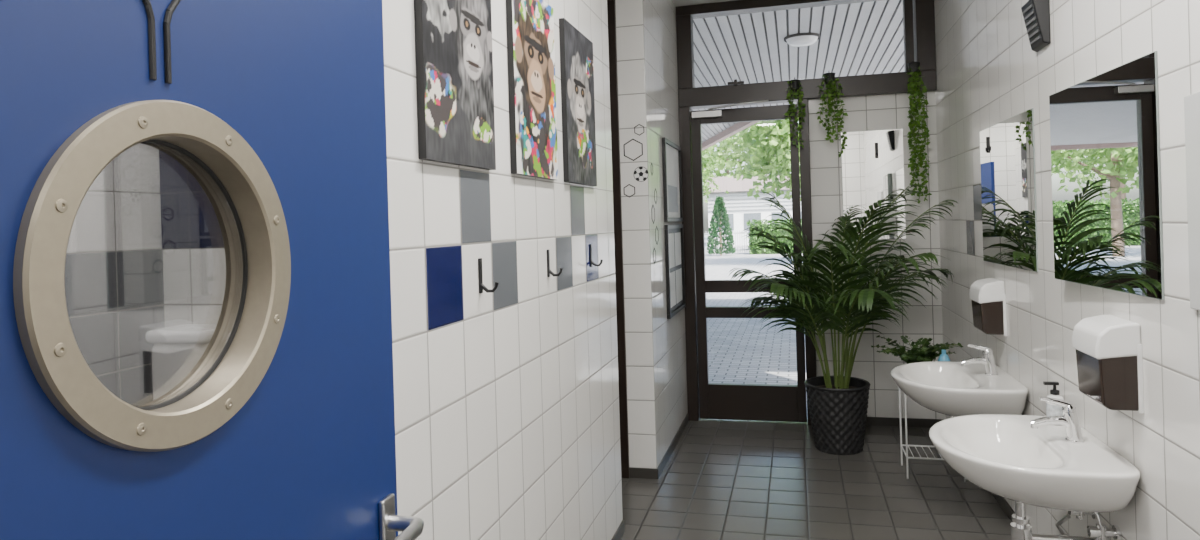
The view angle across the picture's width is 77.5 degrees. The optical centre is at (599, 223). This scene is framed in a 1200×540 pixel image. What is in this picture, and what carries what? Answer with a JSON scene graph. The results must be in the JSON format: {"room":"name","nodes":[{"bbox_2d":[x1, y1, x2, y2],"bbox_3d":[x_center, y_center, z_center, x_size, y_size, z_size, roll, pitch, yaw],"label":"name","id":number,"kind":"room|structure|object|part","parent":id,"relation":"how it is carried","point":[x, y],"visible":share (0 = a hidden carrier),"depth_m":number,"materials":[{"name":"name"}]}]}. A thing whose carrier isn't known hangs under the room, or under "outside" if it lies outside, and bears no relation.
{"room":"public restroom","nodes":[
{"label":"public restroom","id":0,"kind":"room"},
{"bbox_2d":[65,217,76,333],"bbox_3d":[-1.893,-0.003,1.759,0.152,3.120,6.450,-2,0,15],"label":"wall","id":1,"kind":"structure","parent":0,"point":[71,254],"depth_m":2.34,"materials":[{"name":"white tile"}]},
{"bbox_2d":[382,0,622,539],"bbox_3d":[-0.273,-0.052,2.566,0.121,3.120,2.230,-2,0,15],"label":"wall","id":2,"kind":"structure","parent":0,"point":[507,414],"depth_m":2.23,"materials":[{"name":"white tile"}]},
{"bbox_2d":[414,0,495,169],"bbox_3d":[-0.372,-0.467,1.953,0.020,0.625,0.420,-2,0,15],"label":"wall art","id":3,"kind":"object","parent":2,"relation":"attached to","point":[453,38],"visible":1,"depth_m":1.91,"materials":[{"name":"black paper"}]},
{"bbox_2d":[478,258,498,292],"bbox_3d":[-0.307,0.143,2.065,0.055,0.097,0.018,-2,0,15],"label":"coat hook","id":4,"kind":"object","parent":2,"relation":"attached to","point":[482,287],"visible":1,"depth_m":2.06,"materials":[{"name":"black metal"}]},
{"bbox_3d":[-0.331,0.143,2.071,0.005,0.097,0.018,-2,0,15],"label":"plate","id":5,"kind":"part","parent":4,"relation":"part of","materials":[{"name":"black plastic"}]},
{"bbox_3d":[-0.306,0.175,2.065,0.055,0.029,0.011,-2,0,15],"label":"hook arm","id":6,"kind":"part","parent":4,"relation":"part of","materials":[{"name":"black plastic"}]},
{"bbox_2d":[506,0,558,179],"bbox_3d":[-0.223,-0.471,2.524,0.020,0.625,0.420,-2,0,15],"label":"wall art","id":7,"kind":"object","parent":2,"relation":"attached to","point":[530,23],"visible":1,"depth_m":2.48,"materials":[{"name":"multicoloured paper"}]},
{"bbox_2d":[547,250,562,276],"bbox_3d":[-0.158,0.138,2.636,0.055,0.097,0.018,-2,0,15],"label":"coat hook","id":8,"kind":"object","parent":2,"relation":"attached to","point":[549,271],"visible":1,"depth_m":2.63,"materials":[{"name":"black metal"}]},
{"bbox_3d":[-0.182,0.139,2.642,0.005,0.097,0.018,-2,0,15],"label":"plate","id":9,"kind":"part","parent":8,"relation":"part of","materials":[{"name":"black plastic"}]},
{"bbox_3d":[-0.157,0.170,2.636,0.055,0.029,0.011,-2,0,15],"label":"hook arm","id":10,"kind":"part","parent":8,"relation":"part of","materials":[{"name":"black plastic"}]},
{"bbox_2d":[559,18,596,185],"bbox_3d":[-0.085,-0.475,3.057,0.020,0.625,0.420,-2,0,15],"label":"wall art","id":11,"kind":"object","parent":2,"relation":"attached to","point":[576,50],"visible":1,"depth_m":3.00,"materials":[{"name":"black paper"}]},
{"bbox_2d":[590,244,602,266],"bbox_3d":[-0.015,0.134,3.188,0.055,0.097,0.018,-2,0,15],"label":"coat hook","id":12,"kind":"object","parent":2,"relation":"attached to","point":[601,260],"visible":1,"depth_m":3.19,"materials":[{"name":"black metal"}]},
{"bbox_3d":[-0.039,0.135,3.194,0.005,0.097,0.018,-2,0,15],"label":"plate","id":13,"kind":"part","parent":12,"relation":"part of","materials":[{"name":"black plastic"}]},
{"bbox_3d":[-0.013,0.166,3.188,0.055,0.029,0.011,-2,0,15],"label":"hook arm","id":14,"kind":"part","parent":12,"relation":"part of","materials":[{"name":"black plastic"}]},
{"bbox_2d":[611,520,624,539],"bbox_3d":[-0.166,1.476,2.550,0.008,0.060,2.230,-2,0,15],"label":"baseboard","id":15,"kind":"structure","parent":2,"relation":"attached to","point":[620,531],"depth_m":3.54,"materials":[{"name":"tile"}]},
{"bbox_2d":[615,0,687,468],"bbox_3d":[0.380,-0.071,5.047,0.165,3.120,1.360,-2,0,15],"label":"wall pier","id":16,"kind":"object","parent":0,"point":[646,35],"visible":0.73,"depth_m":4.41,"materials":[{"name":"white tile"}]},
{"bbox_2d":[624,184,634,197],"bbox_3d":[0.173,-0.195,4.396,0.069,0.080,0.002,-2,0,15],"label":"sticker","id":17,"kind":"object","parent":16,"relation":"attached to","point":[628,184],"visible":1,"depth_m":4.39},
{"bbox_2d":[624,139,642,160],"bbox_3d":[0.195,-0.436,4.388,0.114,0.132,0.002,-2,0,15],"label":"sticker","id":18,"kind":"object","parent":16,"relation":"attached to","point":[631,139],"visible":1,"depth_m":4.39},
{"bbox_2d":[634,166,648,181],"bbox_3d":[0.241,-0.292,4.377,0.090,0.090,0.003,-2,0,15],"label":"sticker","id":19,"kind":"object","parent":16,"relation":"attached to","point":[641,174],"visible":1,"depth_m":4.38,"materials":[{"name":"paper"}]},
{"bbox_2d":[629,467,658,478],"bbox_3d":[0.257,1.463,4.384,0.173,0.060,0.008,-2,0,15],"label":"baseboard","id":20,"kind":"structure","parent":16,"relation":"attached to","point":[644,473],"depth_m":4.38,"materials":[{"name":"tile"}]},
{"bbox_2d":[662,137,682,221],"bbox_3d":[0.508,-0.290,5.187,0.022,0.550,0.700,-2,0,15],"label":"notice board","id":21,"kind":"object","parent":16,"relation":"attached to","point":[671,152],"visible":1,"depth_m":5.16,"materials":[{"name":"black plastic"}]},
{"bbox_2d":[657,413,688,476],"bbox_3d":[0.499,1.456,4.986,0.008,0.060,1.280,-2,0,15],"label":"baseboard","id":22,"kind":"object","parent":16,"relation":"attached to","point":[675,440],"visible":1,"depth_m":4.87,"materials":[{"name":"tile"}]},
{"bbox_2d":[664,224,685,318],"bbox_3d":[0.526,0.309,5.187,0.022,0.610,0.700,-2,0,15],"label":"notice board","id":23,"kind":"object","parent":16,"relation":"attached to","point":[674,236],"visible":1,"depth_m":5.16,"materials":[{"name":"black plastic"}]},
{"bbox_2d":[672,0,735,6],"bbox_3d":[-0.180,-1.690,1.925,3.480,0.150,7.960,-2,0,15],"label":"ceiling","id":24,"kind":"structure","parent":0,"point":[676,2],"depth_m":5.53,"materials":[{"name":"paint"}]},
{"bbox_2d":[621,419,1011,539],"bbox_3d":[-0.089,1.553,1.901,3.480,0.100,7.910,-2,0,15],"label":"floor","id":25,"kind":"structure","parent":0,"point":[723,479],"depth_m":4.07,"materials":[{"name":"tile"}]},
{"bbox_2d":[729,185,956,454],"bbox_3d":[1.512,0.605,4.727,1.392,1.700,1.349,-2,0,15],"label":"potted palm","id":26,"kind":"object","parent":25,"relation":"on","point":[838,405],"visible":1,"depth_m":4.69,"materials":[{"name":"plant"}]},
{"bbox_2d":[804,376,869,454],"bbox_3d":[1.541,1.238,4.837,0.408,0.432,0.408,-2,0,15],"label":"pot","id":27,"kind":"object","parent":26,"relation":"on","point":[837,408],"depth_m":4.70,"materials":[{"name":"wicker"}]},
{"bbox_2d":[899,388,965,481],"bbox_3d":[1.918,1.190,4.325,0.310,0.505,0.250,-2,0,15],"label":"wire stand","id":28,"kind":"object","parent":25,"relation":"on","point":[901,444],"visible":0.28,"depth_m":4.27,"materials":[{"name":"white metal"}]},
{"bbox_3d":[1.803,1.196,4.479,0.009,0.500,0.009,-2,0,-8],"label":"leg","id":29,"kind":"part","parent":28,"relation":"part of","materials":[{"name":"white metal"}]},
{"bbox_3d":[1.742,1.198,4.247,0.009,0.500,0.009,-2,0,-8],"label":"leg","id":30,"kind":"part","parent":28,"relation":"part of","materials":[{"name":"white metal"}]},
{"bbox_2d":[871,335,962,363],"bbox_3d":[1.867,0.800,4.388,0.518,0.276,0.465,-2,0,15],"label":"potted fern","id":31,"kind":"object","parent":28,"relation":"on","point":[925,353],"visible":0.74,"depth_m":4.34,"materials":[{"name":"green plant"}]},
{"bbox_2d":[901,444,943,459],"bbox_3d":[1.921,1.323,4.325,0.308,0.010,0.249,-2,0,15],"label":"wire shelf","id":32,"kind":"object","parent":28,"relation":"attached to","point":[906,454],"depth_m":4.29,"materials":[{"name":"white metal"}]},
{"bbox_2d":[938,349,949,360],"bbox_3d":[1.959,0.826,4.250,0.066,0.220,0.066,-2,0,15],"label":"bottle","id":33,"kind":"object","parent":28,"relation":"on","point":[943,357],"visible":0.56,"depth_m":4.24,"materials":[{"name":"blue plastic"}]},
{"bbox_2d":[808,91,944,418],"bbox_3d":[1.986,0.240,5.411,0.860,2.400,0.150,-2,0,15],"label":"wall","id":34,"kind":"structure","parent":0,"point":[887,111],"depth_m":5.32,"materials":[{"name":"white tile"}]},
{"bbox_2d":[679,99,815,424],"bbox_3d":[1.090,0.284,5.538,0.940,2.366,0.217,-2,0,15],"label":"door","id":35,"kind":"structure","parent":34,"relation":"in","point":[706,400],"depth_m":5.58,"materials":[{"name":"brown wood"}]},
{"bbox_2d":[676,0,936,108],"bbox_3d":[1.464,-1.284,5.447,1.800,0.760,0.180,-2,0,15],"label":"window","id":36,"kind":"structure","parent":34,"relation":"in","point":[918,15],"depth_m":5.44,"materials":[{"name":"brown metal"}]},
{"bbox_2d":[784,77,805,147],"bbox_3d":[1.402,-0.801,5.372,0.159,0.524,0.110,-2,0,29],"label":"vine","id":37,"kind":"object","parent":36,"relation":"hanging from","point":[794,84],"visible":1,"depth_m":5.36,"materials":[{"name":"plant"}]},
{"bbox_2d":[789,77,800,89],"bbox_3d":[1.401,-1.015,5.373,0.085,0.096,0.085,-2,0,-30],"label":"pot","id":38,"kind":"object","parent":37,"relation":"on","point":[794,84],"depth_m":5.34,"materials":[{"name":"plastic"}]},
{"bbox_2d":[816,72,847,156],"bbox_3d":[1.647,-0.785,5.304,0.220,0.632,0.118,-2,0,15],"label":"vine","id":39,"kind":"object","parent":36,"relation":"hanging from","point":[829,78],"visible":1,"depth_m":5.29,"materials":[{"name":"plant"}]},
{"bbox_2d":[823,72,835,83],"bbox_3d":[1.632,-1.052,5.312,0.085,0.096,0.085,-2,0,-30],"label":"pot","id":40,"kind":"object","parent":39,"relation":"on","point":[829,78],"depth_m":5.28,"materials":[{"name":"plastic"}]},
{"bbox_2d":[906,60,931,203],"bbox_3d":[2.201,-0.643,5.160,0.156,1.009,0.120,-2,0,15],"label":"vine","id":41,"kind":"object","parent":36,"relation":"hanging from","point":[914,67],"visible":0.98,"depth_m":5.15,"materials":[{"name":"plant"}]},
{"bbox_2d":[907,60,919,71],"bbox_3d":[2.173,-1.099,5.171,0.085,0.096,0.085,-2,0,-30],"label":"pot","id":42,"kind":"object","parent":41,"relation":"on","point":[913,66],"depth_m":5.14,"materials":[{"name":"plastic"}]},
{"bbox_2d":[841,129,905,239],"bbox_3d":[1.950,-0.279,5.335,0.420,0.780,0.006,-2,0,15],"label":"wall mirror","id":43,"kind":"object","parent":34,"relation":"attached to","point":[867,179],"visible":0.79,"depth_m":5.33,"materials":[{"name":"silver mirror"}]},
{"bbox_2d":[866,417,943,427],"bbox_3d":[2.000,1.411,5.335,0.847,0.060,0.008,-2,0,15],"label":"baseboard","id":44,"kind":"structure","parent":34,"relation":"attached to","point":[872,421],"depth_m":5.30,"materials":[{"name":"tile"}]},
{"bbox_2d":[934,0,1199,539],"bbox_3d":[1.498,-0.105,1.578,0.151,3.120,7.810,-2,0,15],"label":"wall","id":45,"kind":"structure","parent":0,"point":[988,72],"depth_m":2.73,"materials":[{"name":"white tile"}]},
{"bbox_2d":[891,344,1027,417],"bbox_3d":[1.704,0.873,3.624,0.540,0.583,0.689,-2,0,15],"label":"washbasin","id":46,"kind":"object","parent":45,"relation":"attached to","point":[971,386],"visible":0.87,"depth_m":3.47,"materials":[{"name":"ceramic"}]},
{"bbox_2d":[961,354,997,375],"bbox_3d":[1.822,0.672,3.592,0.160,0.105,0.056,-2,0,15],"label":"faucet","id":47,"kind":"object","parent":46,"relation":"on","point":[988,360],"depth_m":3.57,"materials":[{"name":"silver metal"}]},
{"bbox_3d":[1.827,0.601,3.590,0.111,0.046,0.045,-2,0,15],"label":"lever","id":48,"kind":"part","parent":46,"relation":"part of","materials":[{"name":"silver metal"}]},
{"bbox_2d":[944,419,1014,521],"bbox_3d":[1.719,1.419,2.560,0.008,0.060,5.520,-2,0,15],"label":"baseboard","id":49,"kind":"structure","parent":45,"relation":"attached to","point":[1002,502],"depth_m":3.72,"materials":[{"name":"tile"}]},
{"bbox_2d":[969,278,1006,335],"bbox_3d":[1.938,0.411,3.740,0.120,0.266,0.214,-2,0,15],"label":"dispenser","id":50,"kind":"object","parent":45,"relation":"attached to","point":[988,296],"visible":1,"depth_m":3.65,"materials":[{"name":"plastic"}]},
{"bbox_3d":[1.944,0.455,3.740,0.112,0.170,0.202,-2,0,15],"label":"tank","id":51,"kind":"part","parent":50,"relation":"part of","materials":[{"name":"plastic"}]},
{"bbox_3d":[1.991,0.441,3.727,0.012,0.204,0.214,-2,0,15],"label":"plate","id":52,"kind":"part","parent":50,"relation":"part of","materials":[{"name":"white plastic"}]},
{"bbox_2d":[980,108,1037,271],"bbox_3d":[1.926,-0.145,3.538,0.018,0.686,0.860,-2,0,14],"label":"wall mirror","id":53,"kind":"object","parent":45,"relation":"attached to","point":[1007,147],"visible":1,"depth_m":3.45,"materials":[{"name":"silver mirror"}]},
{"bbox_2d":[929,397,1139,539],"bbox_3d":[1.427,0.881,2.560,0.540,0.583,0.689,-2,0,15],"label":"washbasin","id":54,"kind":"object","parent":45,"relation":"attached to","point":[1051,462],"visible":1,"depth_m":2.44,"materials":[{"name":"ceramic"}]},
{"bbox_2d":[929,414,1139,512],"bbox_3d":[1.425,0.831,2.560,0.542,0.193,0.692,-2,0,15],"label":"basin","id":55,"kind":"object","parent":54,"relation":"in","point":[1002,455],"depth_m":2.39,"materials":[{"name":"ceramic"}]},
{"bbox_2d":[1043,381,1063,416],"bbox_3d":[1.657,0.652,2.725,0.064,0.150,0.058,-2,0,15],"label":"soap bottle","id":56,"kind":"object","parent":54,"relation":"on","point":[1051,409],"visible":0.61,"depth_m":2.71,"materials":[{"name":"white plastic"}]},
{"bbox_2d":[1030,411,1083,443],"bbox_3d":[1.545,0.681,2.527,0.160,0.105,0.056,-2,0,15],"label":"faucet","id":57,"kind":"object","parent":54,"relation":"on","point":[1070,419],"depth_m":2.51,"materials":[{"name":"silver metal"}]},
{"bbox_3d":[1.550,0.609,2.526,0.111,0.046,0.045,-2,0,15],"label":"lever","id":58,"kind":"part","parent":54,"relation":"part of","materials":[{"name":"silver metal"}]},
{"bbox_2d":[1021,0,1050,51],"bbox_3d":[1.735,-0.798,2.978,0.059,0.197,0.168,-2,0,15],"label":"wall speaker","id":59,"kind":"object","parent":45,"relation":"attached to","point":[1036,13],"visible":1,"depth_m":2.92,"materials":[{"name":"black plastic"}]},
{"bbox_2d":[1023,4,1039,44],"bbox_3d":[1.721,-0.795,2.982,0.027,0.136,0.120,-2,0,15],"label":"grille","id":60,"kind":"object","parent":59,"relation":"attached to","point":[1031,12],"depth_m":2.96,"materials":[{"name":"grey metal"}]},
{"bbox_2d":[1049,51,1164,299],"bbox_3d":[1.637,-0.136,2.423,0.044,0.686,0.755,-2,0,12],"label":"wall mirror","id":61,"kind":"object","parent":45,"relation":"attached to","point":[1105,133],"visible":1,"depth_m":2.33,"materials":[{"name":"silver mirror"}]},
{"bbox_2d":[1072,315,1143,412],"bbox_3d":[1.568,0.426,2.318,0.120,0.266,0.214,-2,0,15],"label":"dispenser","id":62,"kind":"object","parent":45,"relation":"attached to","point":[1109,358],"visible":1,"depth_m":2.23,"materials":[{"name":"plastic"}]},
{"bbox_3d":[1.573,0.470,2.317,0.112,0.170,0.202,-2,0,15],"label":"tank","id":63,"kind":"part","parent":62,"relation":"part of","materials":[{"name":"plastic"}]},
{"bbox_3d":[1.621,0.456,2.304,0.012,0.204,0.214,-2,0,15],"label":"plate","id":64,"kind":"part","parent":62,"relation":"part of","materials":[{"name":"white plastic"}]},
{"bbox_2d":[1184,92,1199,309],"bbox_3d":[1.442,-0.053,1.675,0.011,0.540,0.470,-2,0,15],"label":"wall panel","id":65,"kind":"object","parent":45,"relation":"attached to","point":[1191,102],"visible":1,"depth_m":1.87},
{"bbox_3d":[-1.345,-0.020,0.433,1.580,3.120,0.120,-2,0,15],"label":"wall","id":66,"kind":"structure","parent":0,"visible":0},
{"bbox_2d":[0,0,423,539],"bbox_3d":[-0.409,0.443,0.753,0.124,2.120,0.922,-2,0,11],"label":"door","id":67,"kind":"structure","parent":66,"relation":"in","point":[225,370],"depth_m":0.80,"materials":[{"name":"blue laminate"}]},
{"bbox_3d":[-0.457,0.051,0.767,0.004,0.274,0.274,-2,0,11],"label":"porthole glass","id":68,"kind":"part","parent":67,"relation":"part of","materials":[{"name":"clear glass"}]},
{"bbox_3d":[-0.329,0.548,1.163,0.010,0.245,0.040,-2,0,11],"label":"handle plate","id":69,"kind":"part","parent":67,"relation":"part of","materials":[{"name":"metal"}]},
{"bbox_3d":[-0.308,0.465,1.100,0.064,0.024,0.139,-2,0,11],"label":"handle","id":70,"kind":"part","parent":67,"relation":"part of","materials":[{"name":"metal"}]},
{"bbox_3d":[-0.432,-0.047,4.664,1.215,3.120,0.090,-2,0,15],"label":"wall","id":71,"kind":"structure","parent":0,"visible":0},
{"bbox_2d":[607,0,628,477],"bbox_3d":[-0.330,0.060,4.550,0.965,2.900,0.080,-2,0,15],"label":"door frame","id":72,"kind":"structure","parent":71,"relation":"in","point":[611,4],"depth_m":4.40,"materials":[{"name":"brown metal"}]},
{"label":"outside","id":73,"kind":"structure","parent":0,"visible":0},
{"bbox_2d":[704,235,806,404],"bbox_3d":[3.596,1.463,43.386,75.000,0.100,74.240,-2,0,15],"label":"ground","id":74,"kind":"structure","parent":73,"point":[739,351],"depth_m":9.56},
{"bbox_2d":[702,142,737,202],"bbox_3d":[3.610,-2.635,38.658,6.382,8.097,6.967,-2,0,21],"label":"tree","id":75,"kind":"object","parent":74,"relation":"on","point":[707,162],"visible":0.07,"depth_m":38.01,"materials":[{"name":"green plant"}]},
{"bbox_2d":[707,196,735,255],"bbox_3d":[5.181,0.071,32.130,1.287,2.588,1.292,-2,0,15],"label":"conifer","id":76,"kind":"object","parent":74,"relation":"on","point":[719,212],"visible":1,"depth_m":31.94,"materials":[{"name":"green plant"}]},
{"bbox_2d":[704,230,749,253],"bbox_3d":[5.113,0.792,33.810,3.360,1.150,0.080,-2,0,15],"label":"fence","id":77,"kind":"object","parent":74,"relation":"on","point":[746,232],"visible":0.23,"depth_m":33.50,"materials":[{"name":"paint"}]},
{"bbox_2d":[704,127,788,203],"bbox_3d":[10.159,-4.048,59.347,10.191,10.528,9.791,-2,0,-9],"label":"tree","id":78,"kind":"object","parent":74,"relation":"on","point":[732,156],"visible":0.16,"depth_m":56.98,"materials":[{"name":"green plant"}]},
{"bbox_2d":[704,175,800,245],"bbox_3d":[11.108,-0.964,46.702,8.600,4.300,6.800,-2,0,15],"label":"house","id":79,"kind":"structure","parent":74,"relation":"on","point":[740,208],"depth_m":44.31,"materials":[{"name":"tile"}]},
{"bbox_2d":[712,120,800,208],"bbox_3d":[6.623,-2.300,24.487,6.143,7.249,5.987,-2,0,19],"label":"tree","id":80,"kind":"object","parent":74,"relation":"on","point":[776,145],"visible":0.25,"depth_m":24.05,"materials":[{"name":"green plant"}]},
{"bbox_2d":[746,218,801,254],"bbox_3d":[9.938,0.468,32.057,7.192,1.681,1.453,-2,0,15],"label":"hedge","id":81,"kind":"object","parent":74,"relation":"on","point":[768,228],"visible":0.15,"depth_m":32.30,"materials":[{"name":"green plant"}]},
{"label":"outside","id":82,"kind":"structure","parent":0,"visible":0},
{"bbox_2d":[692,0,904,150],"bbox_3d":[1.085,-1.888,14.103,13.100,0.450,16.250,-2,0,15],"label":"canopy","id":83,"kind":"object","parent":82,"point":[863,38],"visible":0.05,"depth_m":7.67,"materials":[{"name":"paint"}]},
{"bbox_2d":[784,32,819,46],"bbox_3d":[1.954,-1.769,7.228,0.340,0.091,0.340,-2,0,15],"label":"lamp","id":84,"kind":"object","parent":83,"relation":"attached to","point":[798,39],"visible":1,"depth_m":7.13,"materials":[{"name":"white plastic"}]}
]}

